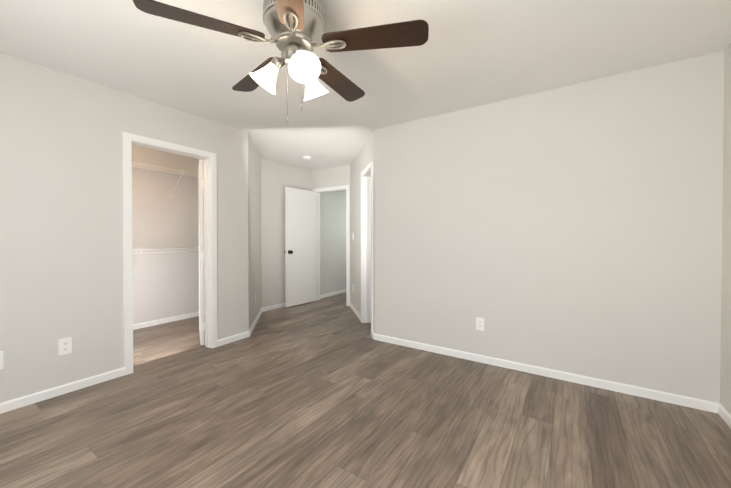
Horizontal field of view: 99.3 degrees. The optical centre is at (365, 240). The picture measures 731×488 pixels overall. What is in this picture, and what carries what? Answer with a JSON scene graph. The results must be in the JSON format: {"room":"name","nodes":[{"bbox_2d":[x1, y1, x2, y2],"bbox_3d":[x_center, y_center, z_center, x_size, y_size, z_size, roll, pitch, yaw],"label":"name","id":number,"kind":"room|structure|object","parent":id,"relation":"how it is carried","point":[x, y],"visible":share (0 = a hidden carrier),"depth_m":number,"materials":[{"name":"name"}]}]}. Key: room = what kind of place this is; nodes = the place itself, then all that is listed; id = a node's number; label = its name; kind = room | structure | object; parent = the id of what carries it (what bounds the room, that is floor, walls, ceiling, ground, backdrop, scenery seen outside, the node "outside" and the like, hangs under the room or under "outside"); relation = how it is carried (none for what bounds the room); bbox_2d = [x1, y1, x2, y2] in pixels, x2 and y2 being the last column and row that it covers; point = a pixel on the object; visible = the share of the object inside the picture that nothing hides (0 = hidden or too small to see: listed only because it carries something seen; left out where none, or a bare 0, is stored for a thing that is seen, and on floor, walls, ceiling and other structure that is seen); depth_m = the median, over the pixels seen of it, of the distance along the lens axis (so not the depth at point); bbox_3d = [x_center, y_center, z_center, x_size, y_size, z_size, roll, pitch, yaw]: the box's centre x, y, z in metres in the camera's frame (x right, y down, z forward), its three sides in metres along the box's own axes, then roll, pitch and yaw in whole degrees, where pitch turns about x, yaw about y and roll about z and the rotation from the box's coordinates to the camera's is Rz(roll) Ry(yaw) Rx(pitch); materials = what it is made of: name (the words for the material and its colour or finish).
{"room":"empty bedroom","nodes":[
{"label":"empty bedroom","id":0,"kind":"room"},
{"bbox_2d":[0,52,248,402],"bbox_3d":[-2.322,-0.055,2.370,0.120,2.455,3.205,0,1,34],"label":"wall","id":1,"kind":"structure","parent":0,"point":[61,217],"depth_m":2.39,"materials":[{"name":"beige paint"}]},
{"bbox_2d":[0,351,3,369],"bbox_3d":[-2.458,0.801,2.059,0.007,0.125,0.078,0,1,34],"label":"electrical outlet plate","id":2,"kind":"object","parent":1,"relation":"attached to","point":[1,360],"visible":1,"depth_m":2.08,"materials":[{"name":"white plastic"}]},
{"bbox_2d":[58,337,71,355],"bbox_3d":[-2.267,0.798,2.346,0.009,0.120,0.075,0,1,34],"label":"electrical outlet","id":3,"kind":"object","parent":1,"relation":"attached to","point":[64,346],"visible":1,"depth_m":2.34,"materials":[{"name":"white plastic"}]},
{"bbox_2d":[0,132,248,413],"bbox_3d":[-2.289,0.115,2.422,0.152,2.074,3.085,0,1,34],"label":"trim","id":4,"kind":"structure","parent":1,"relation":"attached to","point":[210,244],"depth_m":2.74,"materials":[{"name":"white paint"}]},
{"bbox_2d":[198,159,204,344],"bbox_3d":[-1.933,0.124,3.647,0.040,2.005,0.701,0,1,-30],"label":"closet door","id":5,"kind":"structure","parent":1,"relation":"in","point":[201,250],"depth_m":3.35,"materials":[{"name":"white paint"}]},
{"bbox_2d":[132,145,203,323],"bbox_3d":[-3.089,-0.071,3.873,0.120,2.455,2.890,0,1,34],"label":"wall","id":6,"kind":"structure","parent":0,"point":[165,285],"depth_m":4.26,"materials":[{"name":"beige paint"}]},
{"bbox_2d":[132,247,197,268],"bbox_3d":[-2.908,0.266,3.756,0.312,0.333,2.634,0,1,34],"label":"wire shelf","id":7,"kind":"object","parent":6,"relation":"attached to","point":[146,249],"visible":0.4,"depth_m":4.01,"materials":[{"name":"white metal"}]},
{"bbox_2d":[133,311,198,329],"bbox_3d":[-3.034,1.103,3.849,0.013,0.068,2.650,0,1,34],"label":"trim","id":8,"kind":"structure","parent":6,"relation":"attached to","point":[163,321],"depth_m":4.26,"materials":[{"name":"white paint"}]},
{"bbox_2d":[132,162,203,196],"bbox_3d":[-2.908,-0.774,3.745,0.312,0.333,2.634,0,1,34],"label":"wire shelf","id":9,"kind":"object","parent":6,"relation":"attached to","point":[160,170],"visible":0.38,"depth_m":4.10,"materials":[{"name":"white metal"}]},
{"bbox_2d":[248,134,261,328],"bbox_3d":[-1.575,-0.075,4.290,0.120,2.455,1.288,0,1,-12],"label":"wall","id":10,"kind":"structure","parent":0,"point":[254,224],"depth_m":4.16,"materials":[{"name":"beige paint"}]},
{"bbox_2d":[249,308,261,336],"bbox_3d":[-1.505,1.098,4.292,0.013,0.068,1.238,0,1,-12],"label":"trim","id":11,"kind":"structure","parent":10,"relation":"attached to","point":[251,329],"depth_m":4.15,"materials":[{"name":"white paint"}]},
{"bbox_2d":[261,159,310,307],"bbox_3d":[-1.345,-0.088,5.433,0.120,2.455,1.240,0,1,34],"label":"wall","id":12,"kind":"structure","parent":0,"point":[277,178],"depth_m":5.10,"materials":[{"name":"beige paint"}]},
{"bbox_2d":[262,303,284,311],"bbox_3d":[-1.322,1.087,5.359,0.013,0.068,1.120,0,1,34],"label":"trim","id":13,"kind":"structure","parent":12,"relation":"attached to","point":[272,307],"depth_m":5.08,"materials":[{"name":"white paint"}]},
{"bbox_2d":[284,187,316,306],"bbox_3d":[-1.132,0.105,5.466,0.177,2.005,0.712,0,1,34],"label":"hall door","id":14,"kind":"structure","parent":12,"relation":"in","point":[300,251],"depth_m":5.41,"materials":[{"name":"white paint"}]},
{"bbox_2d":[311,165,349,190],"bbox_3d":[-0.585,-0.090,5.601,0.960,2.455,0.120,0,1,34],"label":"wall","id":15,"kind":"structure","parent":0,"point":[332,177],"depth_m":5.54,"materials":[{"name":"beige paint"}]},
{"bbox_2d":[312,185,349,305],"bbox_3d":[-0.606,0.081,5.617,0.910,2.074,0.152,0,1,34],"label":"trim","id":16,"kind":"structure","parent":15,"relation":"attached to","point":[333,189],"depth_m":5.35,"materials":[{"name":"white paint"}]},
{"bbox_2d":[320,190,345,294],"bbox_3d":[-0.246,-0.105,7.015,0.120,2.455,2.610,0,1,34],"label":"wall","id":17,"kind":"structure","parent":0,"point":[332,241],"depth_m":6.28,"materials":[{"name":"beige paint"}]},
{"bbox_2d":[320,289,345,298],"bbox_3d":[-0.224,1.069,6.941,0.013,0.068,2.490,0,1,34],"label":"trim","id":18,"kind":"structure","parent":17,"relation":"attached to","point":[332,294],"depth_m":6.26,"materials":[{"name":"white paint"}]},
{"bbox_2d":[350,130,374,332],"bbox_3d":[-0.018,-0.077,4.457,0.120,2.455,1.775,0,1,-12],"label":"wall","id":19,"kind":"structure","parent":0,"point":[364,158],"depth_m":4.58,"materials":[{"name":"beige paint"}]},
{"bbox_2d":[350,161,374,338],"bbox_3d":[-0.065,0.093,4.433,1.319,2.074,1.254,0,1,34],"label":"door frame","id":20,"kind":"structure","parent":19,"relation":"attached to","point":[366,316],"depth_m":4.27,"materials":[{"name":"white paint"}]},
{"bbox_2d":[0,293,730,487],"bbox_3d":[0.112,1.199,3.682,6.100,0.120,8.350,0,1,34],"label":"floor","id":21,"kind":"structure","parent":0,"point":[329,392],"depth_m":1.96,"materials":[{"name":"brown wood"}]},
{"bbox_2d":[0,0,730,170],"bbox_3d":[0.112,-1.336,3.654,6.100,0.120,8.350,0,1,34],"label":"ceiling","id":22,"kind":"structure","parent":0,"point":[470,54],"depth_m":2.09,"materials":[{"name":"white paint"}]},
{"bbox_2d":[133,0,428,123],"bbox_3d":[-0.354,-0.922,1.615,1.279,0.664,1.259,0,1,34],"label":"ceiling fan","id":23,"kind":"object","parent":22,"relation":"hanging from","point":[296,29],"visible":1,"depth_m":1.49,"materials":[{"name":"brown wood"}]},
{"bbox_2d":[375,51,723,402],"bbox_3d":[1.324,-0.060,2.840,2.845,2.455,0.120,0,1,34],"label":"wall","id":24,"kind":"structure","parent":0,"point":[575,229],"depth_m":2.53,"materials":[{"name":"beige paint"}]},
{"bbox_2d":[476,317,483,330],"bbox_3d":[1.081,0.787,2.932,0.075,0.120,0.009,0,1,34],"label":"outlet","id":25,"kind":"object","parent":24,"relation":"attached to","point":[480,324],"visible":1,"depth_m":2.93,"materials":[{"name":"white plastic"}]},
{"bbox_2d":[374,334,718,412],"bbox_3d":[1.237,1.114,2.830,2.725,0.068,0.013,0,1,34],"label":"trim","id":26,"kind":"structure","parent":24,"relation":"attached to","point":[691,402],"depth_m":2.54,"materials":[{"name":"white paint"}]},
{"bbox_2d":[720,43,730,414],"bbox_3d":[1.366,-0.034,0.441,0.120,2.455,4.070,0,1,34],"label":"wall","id":27,"kind":"structure","parent":0,"point":[725,386],"depth_m":2.01,"materials":[{"name":"beige paint"}]},
{"bbox_2d":[718,403,730,428],"bbox_3d":[1.311,1.139,0.490,0.013,0.068,3.830,0,1,34],"label":"trim","id":28,"kind":"structure","parent":27,"relation":"attached to","point":[724,414],"depth_m":1.99,"materials":[{"name":"white paint"}]}
]}

